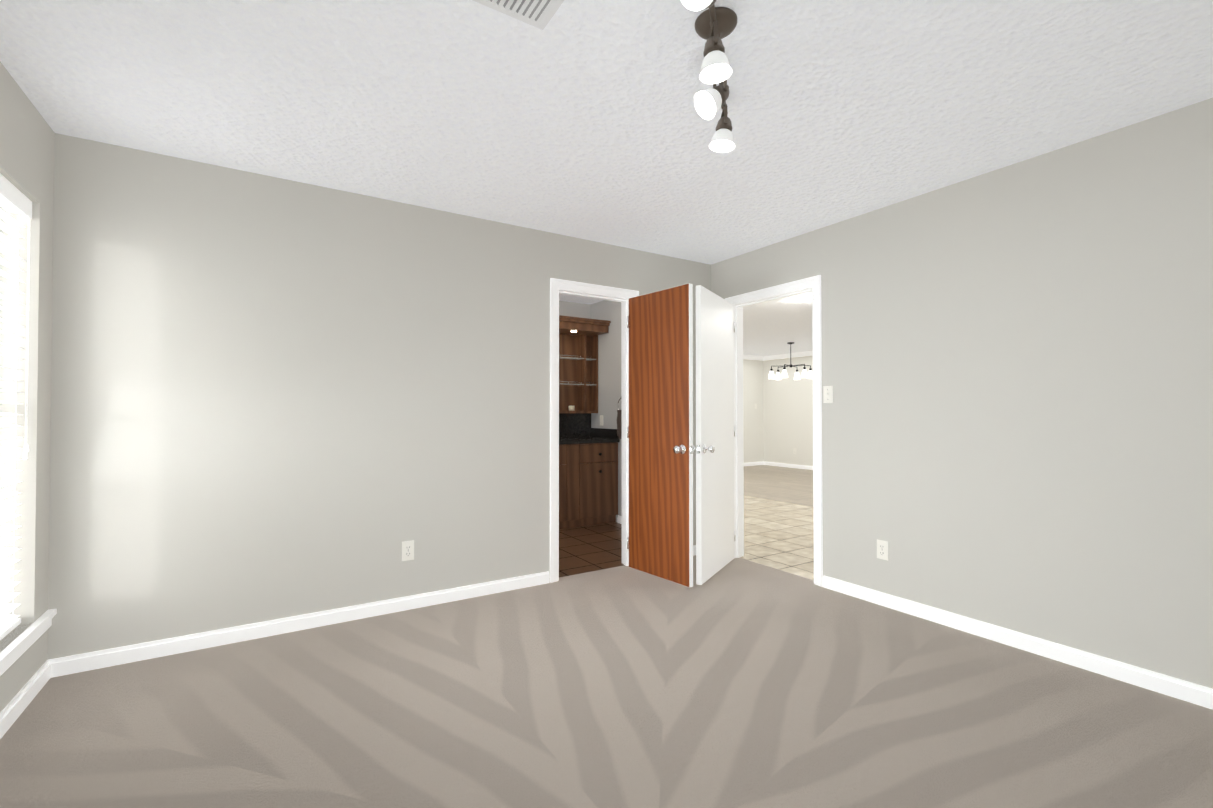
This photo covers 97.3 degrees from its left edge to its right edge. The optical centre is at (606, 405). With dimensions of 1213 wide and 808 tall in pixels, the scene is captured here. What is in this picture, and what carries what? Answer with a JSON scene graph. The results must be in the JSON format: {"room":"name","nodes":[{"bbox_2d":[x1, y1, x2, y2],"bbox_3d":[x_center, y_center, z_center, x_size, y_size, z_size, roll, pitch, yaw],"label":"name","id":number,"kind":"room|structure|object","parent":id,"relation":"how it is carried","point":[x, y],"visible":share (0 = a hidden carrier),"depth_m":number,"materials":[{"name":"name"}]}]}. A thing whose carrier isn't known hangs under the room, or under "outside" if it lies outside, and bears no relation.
{"room":"empty room","nodes":[
{"label":"empty room","id":0,"kind":"room"},
{"bbox_2d":[0,62,54,712],"bbox_3d":[-1.451,-0.034,0.573,0.200,2.440,4.425,0,-1,-32],"label":"wall","id":1,"kind":"structure","parent":0,"point":[27,138],"depth_m":2.23,"materials":[{"name":"grey paint"}]},
{"bbox_2d":[0,174,31,639],"bbox_3d":[-2.295,0.019,1.994,0.080,1.755,0.532,0,-1,-32],"label":"window blind","id":2,"kind":"object","parent":1,"relation":"attached to","point":[13,199],"visible":1,"depth_m":2.14,"materials":[{"name":"white plastic"}]},
{"bbox_2d":[0,658,55,738],"bbox_3d":[-1.361,1.148,0.615,0.014,0.078,4.185,0,-1,-32],"label":"baseboard","id":3,"kind":"structure","parent":1,"relation":"attached to","point":[28,692],"depth_m":2.14,"materials":[{"name":"white wood"}]},
{"bbox_2d":[0,609,56,675],"bbox_3d":[-2.327,0.942,2.035,0.153,0.072,0.753,0,-1,-32],"label":"trim","id":4,"kind":"structure","parent":1,"relation":"attached to","point":[18,646],"depth_m":2.11,"materials":[{"name":"white wood"}]},
{"bbox_2d":[47,133,710,659],"bbox_3d":[-0.915,0.004,3.464,4.206,2.440,0.120,0,-1,-32],"label":"wall","id":5,"kind":"structure","parent":0,"point":[273,397],"depth_m":2.87,"materials":[{"name":"grey paint"}]},
{"bbox_2d":[56,571,548,676],"bbox_3d":[-1.430,1.180,3.043,2.442,0.078,0.014,0,-1,-32],"label":"baseboard","id":6,"kind":"structure","parent":5,"relation":"attached to","point":[88,661],"depth_m":2.83,"materials":[{"name":"white wood"}]},
{"bbox_2d":[402,540,413,560],"bbox_3d":[-1.189,0.871,3.202,0.070,0.115,0.009,0,-1,-32],"label":"outlet","id":7,"kind":"object","parent":5,"relation":"attached to","point":[407,550],"visible":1,"depth_m":3.20,"materials":[{"name":"white plastic"}]},
{"bbox_2d":[550,278,638,582],"bbox_3d":[-0.108,0.173,3.974,0.754,2.117,0.149,0,-1,-32],"label":"door frame","id":8,"kind":"structure","parent":5,"relation":"attached to","point":[579,289],"depth_m":3.80,"materials":[{"name":"white wood"}]},
{"bbox_2d":[627,283,692,587],"bbox_3d":[0.358,0.200,3.798,0.138,2.030,0.631,1,-1,-39],"label":"bathroom door","id":9,"kind":"structure","parent":5,"relation":"in","point":[660,437],"depth_m":3.76,"materials":[{"name":"brown wood"}]},
{"bbox_2d":[693,545,695,555],"bbox_3d":[0.574,1.197,4.317,0.760,0.078,0.014,0,-1,-32],"label":"baseboard","id":10,"kind":"structure","parent":5,"relation":"attached to","point":[694,547],"depth_m":4.41,"materials":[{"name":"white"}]},
{"bbox_2d":[559,301,590,318],"bbox_3d":[-1.205,0.033,5.644,2.357,2.440,0.120,0,-1,-32],"label":"wall","id":11,"kind":"structure","parent":0,"point":[574,309],"depth_m":6.12,"materials":[{"name":"grey paint"}]},
{"bbox_2d":[559,413,590,436],"bbox_3d":[-1.118,0.218,5.610,2.224,0.270,0.019,0,-1,-32],"label":"backsplash","id":12,"kind":"structure","parent":11,"relation":"attached to","point":[570,424],"depth_m":6.08,"materials":[{"name":"black stone"}]},
{"bbox_2d":[559,315,610,412],"bbox_3d":[-0.514,-0.423,5.746,1.067,1.015,0.411,0,-1,-32],"label":"hutch","id":13,"kind":"object","parent":11,"relation":"attached to","point":[578,364],"visible":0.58,"depth_m":6.03,"materials":[{"name":"brown wood"}]},
{"bbox_2d":[559,522,623,576],"bbox_3d":[-0.617,1.294,4.795,2.257,0.096,1.955,0,-1,-32],"label":"floor","id":14,"kind":"structure","parent":0,"point":[589,548],"depth_m":4.64,"materials":[{"name":"tile"}]},
{"bbox_2d":[559,441,619,528],"bbox_3d":[-0.956,0.819,5.347,2.224,0.860,0.623,0,-1,-32],"label":"cabinet","id":15,"kind":"object","parent":14,"relation":"on","point":[588,475],"depth_m":5.50,"materials":[{"name":"brown wood"}]},
{"bbox_2d":[559,437,618,440],"bbox_3d":[-0.960,0.369,5.360,2.224,0.040,0.607,0,-1,-32],"label":"countertop","id":16,"kind":"structure","parent":15,"relation":"on","point":[560,438],"depth_m":5.69,"materials":[{"name":"black stone"}]},
{"bbox_2d":[0,555,1212,807],"bbox_3d":[0.330,1.251,1.712,4.086,0.100,4.265,0,-1,-32],"label":"floor carpet","id":17,"kind":"object","parent":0,"point":[738,683],"visible":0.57,"depth_m":2.06,"materials":[{"name":"beige carpet"}]},
{"bbox_2d":[591,300,621,521],"bbox_3d":[0.323,0.030,5.433,0.004,2.440,1.873,0,-1,-32],"label":"wall","id":18,"kind":"structure","parent":0,"point":[609,370],"depth_m":5.88,"materials":[{"name":"grey paint"}]},
{"bbox_2d":[600,415,602,425],"bbox_3d":[-0.061,0.168,6.013,0.018,0.115,0.070,0,-1,-32],"label":"light switch","id":19,"kind":"object","parent":18,"relation":"attached to","point":[601,419],"visible":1,"depth_m":6.01,"materials":[{"name":"white plastic"}]},
{"bbox_2d":[591,429,618,436],"bbox_3d":[-0.026,0.307,5.945,0.020,0.100,0.585,0,-1,-32],"label":"backsplash","id":20,"kind":"structure","parent":18,"relation":"attached to","point":[594,432],"depth_m":5.92,"materials":[{"name":"black stone"}]},
{"bbox_2d":[617,398,621,438],"bbox_3d":[0.173,0.122,5.600,0.069,0.461,0.160,0,-1,-32],"label":"towel ring","id":21,"kind":"object","parent":18,"relation":"attached to","point":[619,423],"visible":0.35,"depth_m":5.61,"materials":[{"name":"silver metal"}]},
{"bbox_2d":[617,515,621,523],"bbox_3d":[0.471,1.208,5.168,0.014,0.078,1.295,0,-1,-32],"label":"baseboard","id":22,"kind":"structure","parent":18,"relation":"attached to","point":[619,519],"depth_m":5.68,"materials":[{"name":"white wood"}]},
{"bbox_2d":[0,0,1212,355],"bbox_3d":[1.602,-1.240,5.442,10.659,0.100,9.380,0,-1,-32],"label":"ceiling","id":23,"kind":"structure","parent":0,"point":[580,118],"depth_m":2.13,"materials":[{"name":"white paint"}]},
{"bbox_2d":[473,0,563,29],"bbox_3d":[-0.238,-1.230,1.526,0.297,0.023,0.347,0,-1,-32],"label":"ceiling vent","id":24,"kind":"object","parent":23,"relation":"in","point":[539,14],"visible":1,"depth_m":1.65,"materials":[{"name":"white metal"}]},
{"bbox_2d":[681,0,736,152],"bbox_3d":[0.352,-1.125,1.729,0.683,0.228,0.609,0,-1,-32],"label":"track light","id":25,"kind":"object","parent":23,"relation":"attached to","point":[714,25],"visible":1,"depth_m":1.70,"materials":[{"name":"white glass"}]},
{"bbox_2d":[768,342,812,379],"bbox_3d":[3.327,-0.807,9.638,0.767,0.655,0.796,0,-1,-32],"label":"chandelier","id":26,"kind":"object","parent":23,"relation":"hanging from","point":[809,375],"visible":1,"depth_m":9.60,"materials":[{"name":"white glass"}]},
{"bbox_2d":[743,359,763,462],"bbox_3d":[0.916,0.097,10.452,6.143,2.440,0.120,0,-1,-32],"label":"wall","id":27,"kind":"structure","parent":0,"point":[753,437],"depth_m":11.87,"materials":[{"name":"white paint"}]},
{"bbox_2d":[743,354,763,360],"bbox_3d":[0.925,-1.080,10.348,6.030,0.090,0.090,0,-1,-32],"label":"crown molding","id":28,"kind":"structure","parent":27,"relation":"attached to","point":[750,357],"depth_m":11.80,"materials":[{"name":"white wood"}]},
{"bbox_2d":[744,461,763,465],"bbox_3d":[0.942,1.277,10.373,6.120,0.078,0.014,0,-1,-32],"label":"baseboard","id":29,"kind":"structure","parent":27,"relation":"attached to","point":[749,463],"depth_m":11.84,"materials":[{"name":"white wood"}]},
{"bbox_2d":[740,495,813,579],"bbox_3d":[1.327,1.314,6.312,2.533,0.096,7.320,0,-1,-32],"label":"floor","id":30,"kind":"structure","parent":0,"point":[778,535],"depth_m":5.14,"materials":[{"name":"beige tile"}]},
{"bbox_2d":[744,465,812,506],"bbox_3d":[3.953,1.335,7.981,3.690,0.098,7.320,0,-1,-32],"label":"floor","id":31,"kind":"structure","parent":0,"point":[788,485],"depth_m":8.88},
{"bbox_2d":[763,356,812,465],"bbox_3d":[5.549,0.077,9.001,0.120,2.440,7.540,0,-1,-32],"label":"wall","id":32,"kind":"structure","parent":0,"point":[788,414],"depth_m":11.47,"materials":[{"name":"white paint"}]},
{"bbox_2d":[763,351,812,360],"bbox_3d":[5.461,-1.098,8.960,0.090,0.090,7.300,0,-1,-32],"label":"crown molding","id":33,"kind":"structure","parent":32,"relation":"attached to","point":[780,356],"depth_m":11.40,"materials":[{"name":"white wood"}]},
{"bbox_2d":[764,461,812,469],"bbox_3d":[5.493,1.258,8.949,0.014,0.078,7.300,0,-1,-32],"label":"baseboard","id":34,"kind":"structure","parent":32,"relation":"attached to","point":[780,465],"depth_m":11.42,"materials":[{"name":"white wood"}]},
{"bbox_2d":[711,98,1212,688],"bbox_3d":[1.530,0.007,3.650,0.120,2.440,6.420,0,-1,-32],"label":"wall","id":35,"kind":"structure","parent":0,"point":[1017,412],"depth_m":2.62,"materials":[{"name":"grey paint"}]},
{"bbox_2d":[693,285,734,584],"bbox_3d":[0.814,0.202,3.952,0.178,2.030,0.783,0,-1,30],"label":"hall door","id":36,"kind":"structure","parent":35,"relation":"in","point":[715,436],"depth_m":3.85,"materials":[{"name":"white paint"}]},
{"bbox_2d":[725,275,822,586],"bbox_3d":[1.276,0.173,4.043,0.149,2.117,0.894,0,-1,-32],"label":"door frame","id":37,"kind":"structure","parent":35,"relation":"attached to","point":[791,289],"depth_m":3.88,"materials":[{"name":"white wood"}]},
{"bbox_2d":[823,386,832,402],"bbox_3d":[1.486,-0.074,3.590,0.018,0.115,0.070,0,-1,-32],"label":"light switch","id":38,"kind":"object","parent":35,"relation":"attached to","point":[827,394],"visible":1,"depth_m":3.59,"materials":[{"name":"white plastic"}]},
{"bbox_2d":[877,539,887,560],"bbox_3d":[1.688,0.884,3.268,0.009,0.115,0.070,0,-1,-32],"label":"outlet","id":39,"kind":"object","parent":35,"relation":"attached to","point":[882,549],"visible":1,"depth_m":3.26,"materials":[{"name":"white plastic"}]},
{"bbox_2d":[823,575,1212,709],"bbox_3d":[2.290,1.170,2.313,0.014,0.078,3.073,0,-1,-32],"label":"baseboard","id":40,"kind":"structure","parent":35,"relation":"attached to","point":[1177,688],"depth_m":2.58,"materials":[{"name":"white wood"}]}
]}

